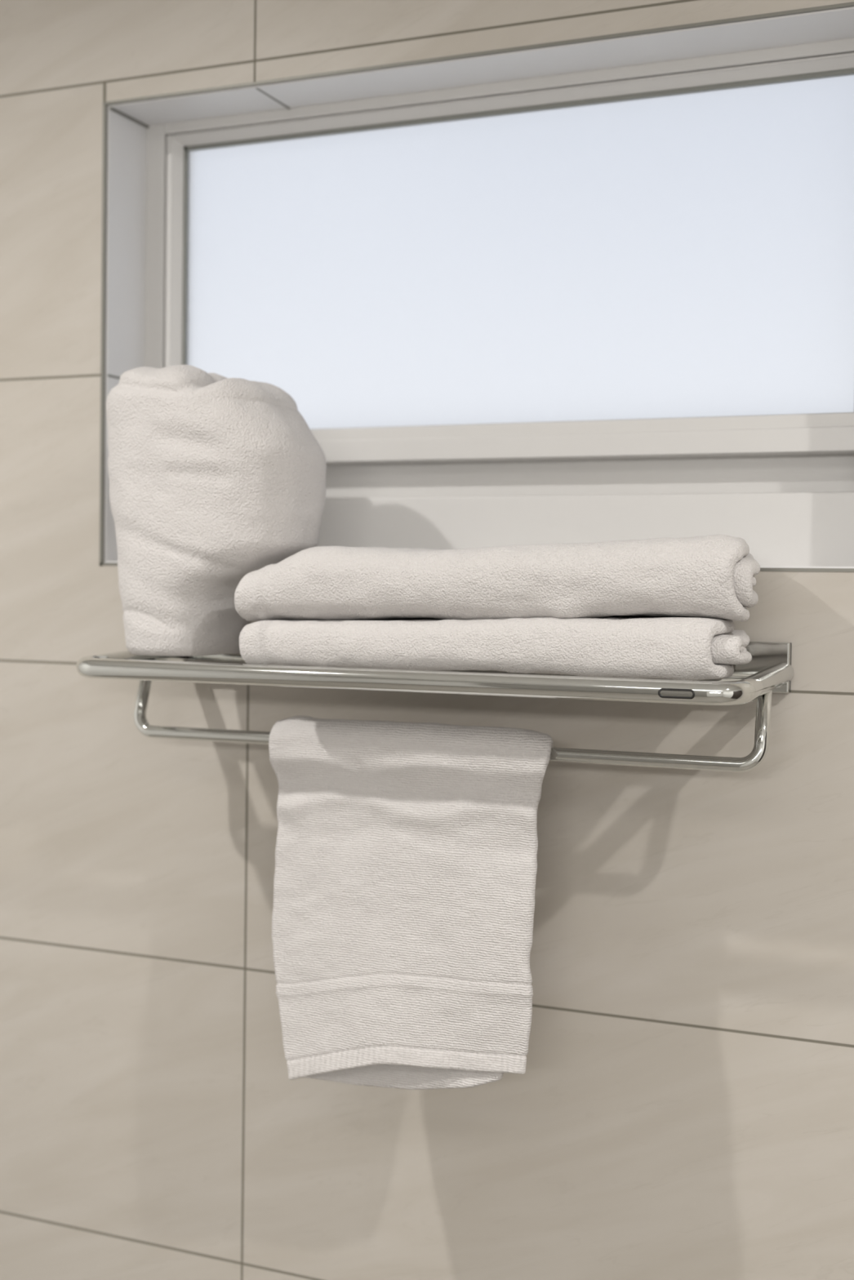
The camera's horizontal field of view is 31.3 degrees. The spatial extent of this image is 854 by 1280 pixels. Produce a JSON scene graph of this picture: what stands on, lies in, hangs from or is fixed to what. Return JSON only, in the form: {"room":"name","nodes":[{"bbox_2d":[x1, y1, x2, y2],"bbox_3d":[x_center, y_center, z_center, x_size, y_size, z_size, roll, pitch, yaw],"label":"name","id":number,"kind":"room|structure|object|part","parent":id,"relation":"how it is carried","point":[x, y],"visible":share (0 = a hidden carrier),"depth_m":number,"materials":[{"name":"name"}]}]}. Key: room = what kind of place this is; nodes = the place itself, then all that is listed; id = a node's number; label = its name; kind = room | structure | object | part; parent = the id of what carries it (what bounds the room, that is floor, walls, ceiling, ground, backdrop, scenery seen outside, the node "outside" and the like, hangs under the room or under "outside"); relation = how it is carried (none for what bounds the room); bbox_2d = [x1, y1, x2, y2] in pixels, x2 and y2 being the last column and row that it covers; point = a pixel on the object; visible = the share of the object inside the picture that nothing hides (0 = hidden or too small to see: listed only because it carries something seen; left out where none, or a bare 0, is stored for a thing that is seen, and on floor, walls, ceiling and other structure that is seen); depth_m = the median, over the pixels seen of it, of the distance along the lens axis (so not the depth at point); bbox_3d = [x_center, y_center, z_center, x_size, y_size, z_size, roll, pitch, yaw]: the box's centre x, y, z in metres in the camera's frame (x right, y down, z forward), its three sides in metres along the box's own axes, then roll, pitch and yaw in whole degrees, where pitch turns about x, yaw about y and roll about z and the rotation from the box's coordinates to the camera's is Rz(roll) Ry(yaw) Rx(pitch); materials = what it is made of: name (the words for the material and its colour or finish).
{"room":"bathroom","nodes":[
{"label":"bathroom","id":0,"kind":"room"},
{"bbox_2d":[0,0,853,1279],"bbox_3d":[0.306,0.286,1.396,3.500,2.410,0.140,2,2,23],"label":"wall","id":1,"kind":"structure","parent":0,"point":[682,1108],"depth_m":1.50,"materials":[{"name":"beige tile"}]},
{"bbox_2d":[75,641,794,772],"bbox_3d":[-0.006,0.048,1.337,0.612,0.104,0.203,2,2,23],"label":"towel rack","id":2,"kind":"object","parent":1,"relation":"attached to","point":[770,670],"visible":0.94,"depth_m":1.25,"materials":[{"name":"silver metal"}]},
{"bbox_2d":[105,364,326,656],"bbox_3d":[-0.195,-0.118,1.410,0.202,0.263,0.154,2,2,23],"label":"towel","id":3,"kind":"object","parent":2,"relation":"on","point":[215,480],"visible":0.94,"depth_m":1.35,"materials":[{"name":"white fabric"}]},
{"bbox_2d":[268,715,553,1089],"bbox_3d":[-0.021,0.231,1.333,0.267,0.319,0.075,2,2,23],"label":"hand towel","id":4,"kind":"object","parent":2,"relation":"hanging from","point":[405,874],"visible":1,"depth_m":1.31,"materials":[{"name":"white fabric"}]},
{"bbox_3d":[-0.006,0.026,1.334,0.612,0.026,0.196,2,2,23],"label":"rail","id":5,"kind":"part","parent":2,"relation":"part of","materials":[{"name":"silver metal"}]},
{"bbox_2d":[239,615,751,680],"bbox_3d":[0.068,0.001,1.295,0.431,0.048,0.172,2,2,23],"label":"folded towel","id":6,"kind":"object","parent":2,"relation":"on","point":[664,647],"visible":0.93,"depth_m":1.21,"materials":[{"name":"white fabric"}]},
{"bbox_2d":[234,534,759,622],"bbox_3d":[0.068,-0.051,1.297,0.444,0.078,0.166,2,2,23],"label":"folded towel","id":7,"kind":"object","parent":6,"relation":"on","point":[712,575],"visible":0.98,"depth_m":1.21,"materials":[{"name":"white fabric"}]},
{"bbox_3d":[0.288,0.023,1.310,0.047,0.044,0.005,2,2,23],"label":"wall plate","id":8,"kind":"part","parent":2,"relation":"part of","materials":[{"name":"silver metal"}]},
{"bbox_2d":[99,1,853,572],"bbox_3d":[0.032,-0.305,1.423,0.801,0.477,0.005,2,2,23],"label":"trim","id":9,"kind":"structure","parent":1,"relation":"attached to","point":[104,136],"depth_m":1.50,"materials":[{"name":"grey"}]},
{"bbox_2d":[104,6,853,568],"bbox_3d":[0.038,-0.306,1.460,0.778,0.471,0.070,2,2,23],"label":"window frame","id":10,"kind":"structure","parent":1,"relation":"attached to","point":[126,151],"depth_m":1.51,"materials":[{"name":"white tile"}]},
{"bbox_2d":[107,38,853,566],"bbox_3d":[0.051,-0.307,1.488,0.778,0.471,0.129,2,2,23],"label":"window","id":11,"kind":"structure","parent":1,"relation":"in","point":[615,304],"depth_m":1.48,"materials":[{"name":"white plastic"}]},
{"bbox_3d":[0.065,-0.366,1.506,0.709,0.307,0.005,2,2,23],"label":"pane","id":12,"kind":"part","parent":11,"relation":"part of","materials":[{"name":"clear glass"}]},
{"bbox_3d":[0.060,-0.107,1.522,0.731,0.070,0.057,2,2,23],"label":"sill","id":13,"kind":"part","parent":11,"relation":"part of","materials":[{"name":"white paint"}]}
]}

